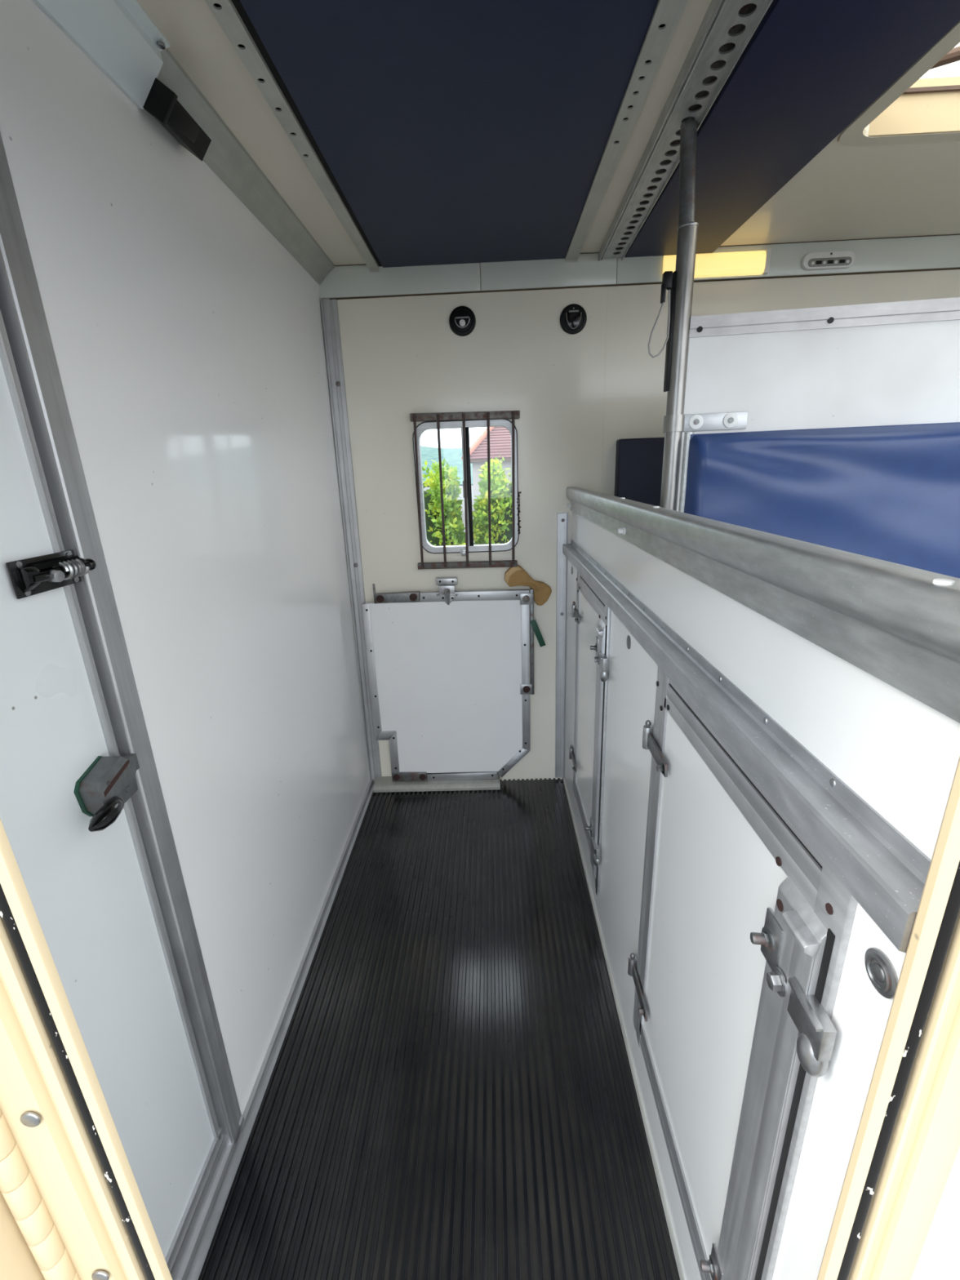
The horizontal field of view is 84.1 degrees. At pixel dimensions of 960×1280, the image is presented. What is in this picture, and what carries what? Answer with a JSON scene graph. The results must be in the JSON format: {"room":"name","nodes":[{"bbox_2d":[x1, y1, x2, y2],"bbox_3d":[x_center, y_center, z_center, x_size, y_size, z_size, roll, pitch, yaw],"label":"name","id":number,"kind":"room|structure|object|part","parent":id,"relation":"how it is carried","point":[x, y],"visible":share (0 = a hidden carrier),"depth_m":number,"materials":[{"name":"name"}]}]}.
{"room":"horse trailer interior","nodes":[
{"label":"horse trailer interior","id":0,"kind":"room"},
{"bbox_2d":[0,0,369,1115],"bbox_3d":[-0.567,-0.113,1.540,0.053,2.105,1.405,-2,18,2],"label":"wall","id":1,"kind":"structure","parent":0,"point":[188,340],"depth_m":1.11,"materials":[{"name":"white plastic"}]},
{"bbox_2d":[32,0,169,109],"bbox_3d":[-0.562,-0.815,0.499,0.087,0.087,0.835,-2,18,2],"label":"panel","id":2,"kind":"object","parent":1,"relation":"attached to","point":[119,37],"visible":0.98,"depth_m":0.81,"materials":[{"name":"metal"}]},
{"bbox_2d":[142,77,211,161],"bbox_3d":[-0.556,-0.945,0.965,0.084,0.080,0.139,-2,18,2],"label":"camera","id":3,"kind":"object","parent":2,"relation":"attached to","point":[162,103],"visible":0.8,"depth_m":0.93,"materials":[{"name":"black plastic"}]},
{"bbox_2d":[155,99,211,161],"bbox_3d":[-0.555,-0.947,0.971,0.069,0.067,0.127,-2,18,2],"label":"hood","id":4,"kind":"object","parent":3,"relation":"attached to","point":[170,113],"depth_m":0.96,"materials":[{"name":"black plastic"}]},
{"bbox_2d":[0,309,224,1272],"bbox_3d":[-0.560,0.221,0.618,0.096,1.940,0.480,-2,18,2],"label":"door","id":5,"kind":"structure","parent":1,"relation":"in","point":[68,817],"depth_m":0.76,"materials":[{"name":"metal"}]},
{"bbox_3d":[-0.566,-0.088,0.696,0.003,0.045,0.106,-2,18,2],"label":"plate","id":6,"kind":"part","parent":5,"relation":"part of","materials":[{"name":"black metal"}]},
{"bbox_3d":[-0.522,0.244,0.748,0.026,0.027,0.074,-6,18,-10],"label":"lever","id":7,"kind":"part","parent":5,"relation":"part of","materials":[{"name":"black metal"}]},
{"bbox_3d":[-0.556,1.096,0.892,0.035,0.032,0.457,-2,18,2],"label":"trim","id":8,"kind":"part","parent":5,"relation":"part of","materials":[{"name":"metal"}]},
{"bbox_2d":[0,131,241,1145],"bbox_3d":[-0.573,0.105,0.845,0.064,2.050,0.052,-2,18,2],"label":"trim","id":9,"kind":"structure","parent":1,"relation":"attached to","point":[21,307],"depth_m":0.79,"materials":[{"name":"metal"}]},
{"bbox_2d":[169,1115,244,1279],"bbox_3d":[-0.551,1.129,0.934,0.042,0.049,0.517,-2,18,2],"label":"trim","id":10,"kind":"structure","parent":1,"relation":"attached to","point":[185,1255],"depth_m":1.02,"materials":[{"name":"metal"}]},
{"bbox_2d":[156,48,334,284],"bbox_3d":[-0.554,-0.989,0.981,0.067,0.055,1.860,-2,18,2],"label":"trim","id":11,"kind":"structure","parent":1,"relation":"attached to","point":[225,155],"depth_m":1.23,"materials":[{"name":"grey metal"}]},
{"bbox_2d":[185,778,374,1279],"bbox_3d":[-0.516,0.948,1.629,0.022,0.030,1.851,-2,18,2],"label":"baseboard","id":12,"kind":"structure","parent":1,"relation":"attached to","point":[256,1096],"depth_m":1.33,"materials":[{"name":"metal"}]},
{"bbox_2d":[198,777,679,1279],"bbox_3d":[-0.068,0.967,1.606,0.955,0.034,1.932,-2,18,2],"label":"floor","id":13,"kind":"structure","parent":0,"point":[450,1094],"depth_m":1.27,"materials":[{"name":"black rubber"}]},
{"bbox_2d":[137,0,959,265],"bbox_3d":[1.263,-1.087,0.913,3.860,0.035,1.952,-2,18,2],"label":"ceiling","id":14,"kind":"structure","parent":0,"point":[844,193],"depth_m":1.35,"materials":[{"name":"beige paint"}]},
{"bbox_2d":[204,0,379,272],"bbox_3d":[-0.385,-1.011,0.980,0.034,0.025,1.877,-2,18,2],"label":"trim","id":15,"kind":"structure","parent":14,"relation":"attached to","point":[224,11],"depth_m":1.03,"materials":[{"name":"grey metal"}]},
{"bbox_2d":[231,0,657,267],"bbox_3d":[-0.045,-1.026,0.965,0.647,0.012,1.868,-2,18,2],"label":"ceiling panel","id":16,"kind":"object","parent":14,"relation":"attached to","point":[447,131],"visible":1,"depth_m":1.04,"materials":[{"name":"blue fabric"}]},
{"bbox_2d":[564,0,688,262],"bbox_3d":[0.300,-1.032,0.961,0.043,0.025,1.877,-2,18,2],"label":"trim","id":17,"kind":"structure","parent":14,"relation":"attached to","point":[667,14],"depth_m":1.06,"materials":[{"name":"grey metal"}]},
{"bbox_2d":[598,0,773,261],"bbox_3d":[0.411,-1.031,0.950,0.081,0.029,1.862,-1,18,3],"label":"track","id":18,"kind":"object","parent":14,"relation":"attached to","point":[727,27],"visible":0.99,"depth_m":1.04,"materials":[{"name":"metal"}]},
{"bbox_2d":[624,0,959,257],"bbox_3d":[0.624,-1.051,0.970,0.347,0.018,1.816,-2,18,2],"label":"ceiling panel","id":19,"kind":"object","parent":14,"relation":"attached to","point":[809,68],"visible":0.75,"depth_m":1.04,"materials":[{"name":"blue plastic"}]},
{"bbox_2d":[837,21,959,146],"bbox_3d":[1.127,-1.106,0.905,0.690,0.107,0.705,-2,18,2],"label":"window","id":20,"kind":"structure","parent":14,"relation":"attached to","point":[913,109],"depth_m":1.18,"materials":[{"name":"beige paint"}]},
{"bbox_3d":[1.014,-1.163,1.022,0.359,0.039,0.024,7,20,27],"label":"stay arm","id":21,"kind":"part","parent":20,"relation":"part of"},
{"bbox_2d":[323,264,959,782],"bbox_3d":[1.316,-0.461,2.129,3.860,2.340,0.036,-2,18,2],"label":"wall","id":22,"kind":"structure","parent":0,"point":[588,390],"depth_m":1.98,"materials":[{"name":"beige paint"}]},
{"bbox_2d":[320,297,382,781],"bbox_3d":[-0.511,-0.273,2.189,0.078,1.964,0.030,-2,18,2],"label":"trim","id":23,"kind":"structure","parent":22,"relation":"attached to","point":[330,313],"depth_m":2.11,"materials":[{"name":"metal"}]},
{"bbox_2d":[373,773,500,792],"bbox_3d":[-0.197,0.660,2.458,0.579,0.032,0.082,-2,18,2],"label":"trim","id":24,"kind":"structure","parent":22,"relation":"attached to","point":[383,784],"depth_m":2.43,"materials":[{"name":"grey metal"}]},
{"bbox_2d":[361,583,533,781],"bbox_3d":[-0.124,0.203,2.314,0.716,0.932,0.035,-2,18,2],"label":"board","id":25,"kind":"object","parent":24,"relation":"on","point":[451,688],"visible":1,"depth_m":2.30,"materials":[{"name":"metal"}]},
{"bbox_2d":[504,564,551,605],"bbox_3d":[0.197,-0.223,2.189,0.193,0.170,0.030,-2,18,2],"label":"pad","id":26,"kind":"object","parent":25,"relation":"attached to","point":[517,575],"visible":0.9,"depth_m":2.18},
{"bbox_2d":[529,619,545,647],"bbox_3d":[0.241,-0.027,2.214,0.065,0.120,0.003,-2,18,2],"label":"strap","id":27,"kind":"object","parent":25,"relation":"hanging from","point":[535,626],"visible":1,"depth_m":2.21,"materials":[{"name":"green fabric"}]},
{"bbox_2d":[435,577,457,604],"bbox_3d":[-0.135,-0.199,2.182,0.086,0.107,0.077,-2,18,2],"label":"toggle latch","id":28,"kind":"object","parent":22,"relation":"attached to","point":[446,584],"visible":1,"depth_m":2.17,"materials":[{"name":"metal"}]},
{"bbox_3d":[-0.133,-0.175,2.166,0.025,0.070,0.031,-2,18,2],"label":"lever","id":29,"kind":"part","parent":28,"relation":"part of","materials":[{"name":"metal"}]},
{"bbox_3d":[-0.132,-0.167,2.182,0.069,0.046,0.007,-2,18,2],"label":"plate","id":30,"kind":"part","parent":28,"relation":"part of","materials":[{"name":"metal"}]},
{"bbox_2d":[448,306,475,336],"bbox_3d":[-0.063,-1.141,1.903,0.096,0.096,0.020,-2,18,2],"label":"hook","id":31,"kind":"object","parent":22,"relation":"attached to","point":[462,320],"visible":1,"depth_m":1.90,"materials":[{"name":"black plastic"}]},
{"bbox_2d":[409,410,519,569],"bbox_3d":[-0.052,-0.573,2.077,0.422,0.588,0.042,-2,18,2],"label":"guard","id":32,"kind":"object","parent":22,"relation":"attached to","point":[439,416],"visible":1,"depth_m":2.04,"materials":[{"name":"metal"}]},
{"bbox_2d":[516,491,521,533],"bbox_3d":[0.155,-0.502,2.110,0.019,0.165,0.005,-2,18,2],"label":"stem","id":33,"kind":"object","parent":32,"relation":"attached to","point":[518,499],"visible":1,"depth_m":2.11,"materials":[{"name":"black metal"}]},
{"bbox_2d":[412,418,519,555],"bbox_3d":[-0.050,-0.591,2.099,0.400,0.512,0.048,-2,18,2],"label":"window","id":34,"kind":"structure","parent":22,"relation":"in","point":[422,427],"depth_m":2.09,"materials":[{"name":"metal"}]},
{"bbox_3d":[-0.058,-0.594,2.100,0.017,0.065,0.010,-2,18,2],"label":"finger pull","id":35,"kind":"part","parent":34,"relation":"part of","materials":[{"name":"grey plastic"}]},
{"bbox_2d":[555,512,568,778],"bbox_3d":[0.349,0.070,2.291,0.043,1.200,0.020,-2,18,2],"label":"trim","id":36,"kind":"structure","parent":22,"relation":"attached to","point":[562,518],"depth_m":2.27,"materials":[{"name":"metal"}]},
{"bbox_2d":[560,303,586,334],"bbox_3d":[0.333,-1.144,1.896,0.096,0.096,0.019,-2,18,2],"label":"hook","id":37,"kind":"object","parent":22,"relation":"attached to","point":[573,317],"visible":1,"depth_m":1.89,"materials":[{"name":"black plastic"}]},
{"bbox_2d":[613,437,664,506],"bbox_3d":[1.142,-0.331,2.125,1.216,0.928,0.060,-2,18,2],"label":"pad","id":38,"kind":"object","parent":22,"relation":"attached to","point":[638,461],"visible":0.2,"depth_m":2.00,"materials":[{"name":"blue plastic"}]},
{"bbox_2d":[319,234,959,299],"bbox_3d":[1.269,-1.315,1.827,3.685,0.104,0.012,-2,18,2],"label":"trim","id":39,"kind":"structure","parent":22,"relation":"attached to","point":[931,252],"depth_m":1.85,"materials":[{"name":"grey metal"}]},
{"bbox_3d":[-0.286,-1.270,1.871,0.572,0.100,0.010,-2,18,2],"label":"band panel","id":40,"kind":"part","parent":39,"relation":"part of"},
{"bbox_3d":[0.238,-1.286,1.856,0.472,0.100,0.010,-2,18,2],"label":"band panel","id":41,"kind":"part","parent":39,"relation":"part of","materials":[{"name":"grey metal"}]},
{"bbox_3d":[1.193,-1.315,1.829,1.436,0.100,0.010,-2,18,2],"label":"band panel","id":42,"kind":"part","parent":39,"relation":"part of","materials":[{"name":"grey metal"}]},
{"bbox_2d":[662,248,771,277],"bbox_3d":[0.811,-1.290,1.828,0.358,0.072,0.020,-2,18,2],"label":"strip light","id":43,"kind":"object","parent":22,"relation":"attached to","point":[755,262],"visible":0.91,"depth_m":1.82,"materials":[{"name":"beige plastic"}]},
{"bbox_2d":[801,250,856,270],"bbox_3d":[1.192,-1.297,1.818,0.176,0.050,0.023,-2,18,2],"label":"lamp","id":44,"kind":"object","parent":22,"relation":"attached to","point":[839,259],"visible":1,"depth_m":1.81,"materials":[{"name":"white plastic"}]},
{"bbox_2d":[564,511,959,1279],"bbox_3d":[0.367,0.319,1.399,0.031,1.300,1.870,-2,18,2],"label":"wall","id":45,"kind":"structure","parent":0,"point":[860,1014],"depth_m":0.58,"materials":[{"name":"white plastic"}]},
{"bbox_2d":[568,570,610,896],"bbox_3d":[0.343,0.271,1.775,0.035,0.942,0.573,-2,18,2],"label":"door","id":46,"kind":"structure","parent":45,"relation":"in","point":[592,615],"depth_m":1.69,"materials":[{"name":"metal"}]},
{"bbox_3d":[0.359,0.263,1.768,0.003,0.800,0.421,-2,18,2],"label":"panel","id":47,"kind":"part","parent":46,"relation":"part of","materials":[{"name":"white plastic"}]},
{"bbox_3d":[0.352,0.634,1.620,0.018,0.047,0.052,-2,18,2],"label":"turn handle","id":48,"kind":"part","parent":46,"relation":"part of","materials":[{"name":"metal"}]},
{"bbox_2d":[593,853,600,866],"bbox_3d":[0.356,0.667,1.620,0.024,0.044,0.033,-2,18,2],"label":"hinge","id":49,"kind":"object","parent":46,"relation":"on","point":[597,857],"depth_m":1.61,"materials":[{"name":"metal"}]},
{"bbox_3d":[0.329,0.059,1.433,0.018,0.047,0.052,-2,18,2],"label":"turn handle","id":50,"kind":"part","parent":46,"relation":"part of","materials":[{"name":"metal"}]},
{"bbox_2d":[599,667,608,682],"bbox_3d":[0.333,0.092,1.433,0.024,0.044,0.033,-2,18,2],"label":"hinge","id":51,"kind":"object","parent":46,"relation":"on","point":[603,673],"depth_m":1.42,"materials":[{"name":"metal"}]},
{"bbox_2d":[562,777,684,1279],"bbox_3d":[0.373,0.929,1.606,0.011,0.012,1.850,-2,18,2],"label":"baseboard","id":52,"kind":"structure","parent":45,"relation":"attached to","point":[644,1119],"depth_m":1.25,"materials":[{"name":"grey metal"}]},
{"bbox_2d":[626,635,631,648],"bbox_3d":[0.336,0.005,1.204,0.002,0.032,0.032,-2,18,2],"label":"plug","id":53,"kind":"object","parent":45,"relation":"attached to","point":[628,641],"visible":1,"depth_m":1.20,"materials":[{"name":"metal"}]},
{"bbox_2d":[627,666,857,1279],"bbox_3d":[0.327,0.569,0.862,0.035,0.942,0.598,-2,18,2],"label":"door","id":54,"kind":"structure","parent":45,"relation":"in","point":[744,929],"depth_m":0.71,"materials":[{"name":"metal"}]},
{"bbox_3d":[0.343,0.560,0.855,0.003,0.800,0.446,-2,18,2],"label":"panel","id":55,"kind":"part","parent":54,"relation":"part of","materials":[{"name":"white plastic"}]},
{"bbox_3d":[0.312,0.361,0.508,0.018,0.047,0.052,-2,18,2],"label":"turn handle","id":56,"kind":"part","parent":54,"relation":"part of","materials":[{"name":"metal"}]},
{"bbox_2d":[796,1032,829,1077],"bbox_3d":[0.317,0.394,0.508,0.024,0.044,0.033,-2,18,2],"label":"ring","id":57,"kind":"object","parent":54,"relation":"on","point":[814,1057],"depth_m":0.50,"materials":[{"name":"metal"}]},
{"bbox_2d":[562,539,931,952],"bbox_3d":[0.336,-0.087,1.266,0.037,0.057,1.870,-2,18,2],"label":"trim","id":58,"kind":"structure","parent":45,"relation":"attached to","point":[886,873],"depth_m":0.53,"materials":[{"name":"metal"}]},
{"bbox_2d":[565,486,959,723],"bbox_3d":[0.343,-0.267,1.207,0.040,0.094,1.868,-2,18,2],"label":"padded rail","id":59,"kind":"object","parent":45,"relation":"on","point":[899,624],"depth_m":0.49,"materials":[{"name":"metal"}]},
{"bbox_2d":[864,947,898,999],"bbox_3d":[0.321,0.267,0.427,0.006,0.035,0.035,-2,18,2],"label":"plug","id":60,"kind":"object","parent":45,"relation":"attached to","point":[881,971],"visible":0.99,"depth_m":0.42,"materials":[{"name":"metal"}]},
{"bbox_2d":[865,952,891,992],"bbox_3d":[0.320,0.267,0.427,0.004,0.027,0.027,-2,18,2],"label":"cup","id":61,"kind":"object","parent":60,"relation":"on","point":[877,965],"depth_m":0.42,"materials":[{"name":"metal"}]},
{"bbox_2d":[911,1147,959,1279],"bbox_3d":[0.508,0.339,0.399,0.268,2.370,0.045,-2,18,2],"label":"wall","id":62,"kind":"structure","parent":0,"point":[939,1259],"depth_m":0.43,"materials":[{"name":"white"}]},
{"bbox_2d":[817,756,959,1279],"bbox_3d":[0.339,0.280,0.391,0.068,2.100,0.021,-2,18,2],"label":"trim","id":63,"kind":"structure","parent":62,"relation":"attached to","point":[906,1146],"depth_m":0.41,"materials":[{"name":"beige paint"}]},
{"bbox_3d":[1.852,0.924,1.527,2.840,0.040,1.992,-2,18,2],"label":"floor","id":64,"kind":"structure","parent":0,"visible":0},
{"bbox_2d":[659,116,698,511],"bbox_3d":[0.484,-0.106,1.432,0.052,2.079,0.043,-2,18,2],"label":"pole","id":65,"kind":"object","parent":64,"relation":"on","point":[682,282],"visible":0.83,"depth_m":1.21,"materials":[{"name":"metal"}]},
{"bbox_2d":[648,271,672,358],"bbox_3d":[0.407,-0.735,1.211,0.048,0.172,0.018,-2,18,2],"label":"cable loop","id":66,"kind":"object","parent":65,"relation":"hanging from","point":[667,277],"visible":1,"depth_m":1.19,"materials":[{"name":"grey plastic"}]},
{"bbox_2d":[662,297,959,578],"bbox_3d":[1.326,-0.061,1.308,1.742,1.406,0.105,0,18,7],"label":"partition panel","id":67,"kind":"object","parent":65,"relation":"attached to","point":[834,427],"depth_m":1.23,"materials":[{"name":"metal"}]},
{"bbox_2d":[688,414,703,429],"bbox_3d":[0.517,-0.521,1.274,0.033,0.033,0.004,0,18,7],"label":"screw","id":68,"kind":"object","parent":67,"relation":"in","point":[695,421],"depth_m":1.27,"materials":[{"name":"silver metal"}]},
{"bbox_2d":[723,413,737,427],"bbox_3d":[0.594,-0.521,1.264,0.033,0.033,0.004,0,18,7],"label":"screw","id":69,"kind":"object","parent":67,"relation":"in","point":[730,420],"depth_m":1.26,"materials":[{"name":"silver metal"}]},
{"bbox_3d":[1.338,-0.387,1.232,1.700,0.672,0.020,0,18,7],"label":"panel","id":70,"kind":"part","parent":67,"relation":"part of","materials":[{"name":"white plastic"}]},
{"bbox_3d":[-0.877,0.382,0.437,0.800,2.370,0.045,-2,18,2],"label":"wall","id":71,"kind":"structure","parent":0,"visible":0},
{"bbox_2d":[0,1190,44,1279],"bbox_3d":[-0.727,0.336,0.398,0.625,2.030,0.050,-2,18,2],"label":"door","id":72,"kind":"structure","parent":71,"relation":"in","point":[17,1261],"depth_m":0.46,"materials":[{"name":"beige paint"}]},
{"bbox_2d":[0,818,172,1279],"bbox_3d":[-0.411,0.299,0.425,0.176,2.100,0.061,-2,18,2],"label":"trim","id":73,"kind":"structure","parent":71,"relation":"attached to","point":[68,1182],"depth_m":0.45,"materials":[{"name":"beige paint"}]},
{"label":"outside","id":74,"kind":"structure","parent":0,"visible":0},
{"bbox_2d":[422,484,474,543],"bbox_3d":[0.771,-10.026,38.796,120.000,0.100,160.000,-2,18,2],"label":"ground","id":75,"kind":"structure","parent":74,"point":[425,488],"depth_m":41.98,"materials":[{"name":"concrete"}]},
{"bbox_2d":[422,457,465,546],"bbox_3d":[-0.487,-0.465,5.313,0.884,2.545,0.957,-2,18,2],"label":"shrub","id":76,"kind":"object","parent":75,"relation":"on","point":[455,535],"visible":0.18,"depth_m":4.86,"materials":[{"name":"green plant"}]},
{"bbox_2d":[461,426,511,511],"bbox_3d":[4.523,-8.912,26.720,10.500,4.970,8.322,-2,18,2],"label":"house","id":77,"kind":"structure","parent":75,"relation":"on","point":[500,437],"depth_m":23.52,"materials":[{"name":"tile"}]},
{"bbox_2d":[472,453,511,544],"bbox_3d":[0.356,-0.536,5.398,0.896,2.564,0.969,-2,18,2],"label":"shrub","id":78,"kind":"object","parent":75,"relation":"on","point":[500,495],"visible":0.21,"depth_m":4.92,"materials":[{"name":"green plant"}]},
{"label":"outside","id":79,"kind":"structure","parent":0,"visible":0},
{"bbox_2d":[420,445,473,484],"bbox_3d":[1.735,-35.798,101.909,140.000,9.593,60.000,-2,18,2],"label":"hill","id":80,"kind":"structure","parent":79,"point":[453,456],"depth_m":93.14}
]}

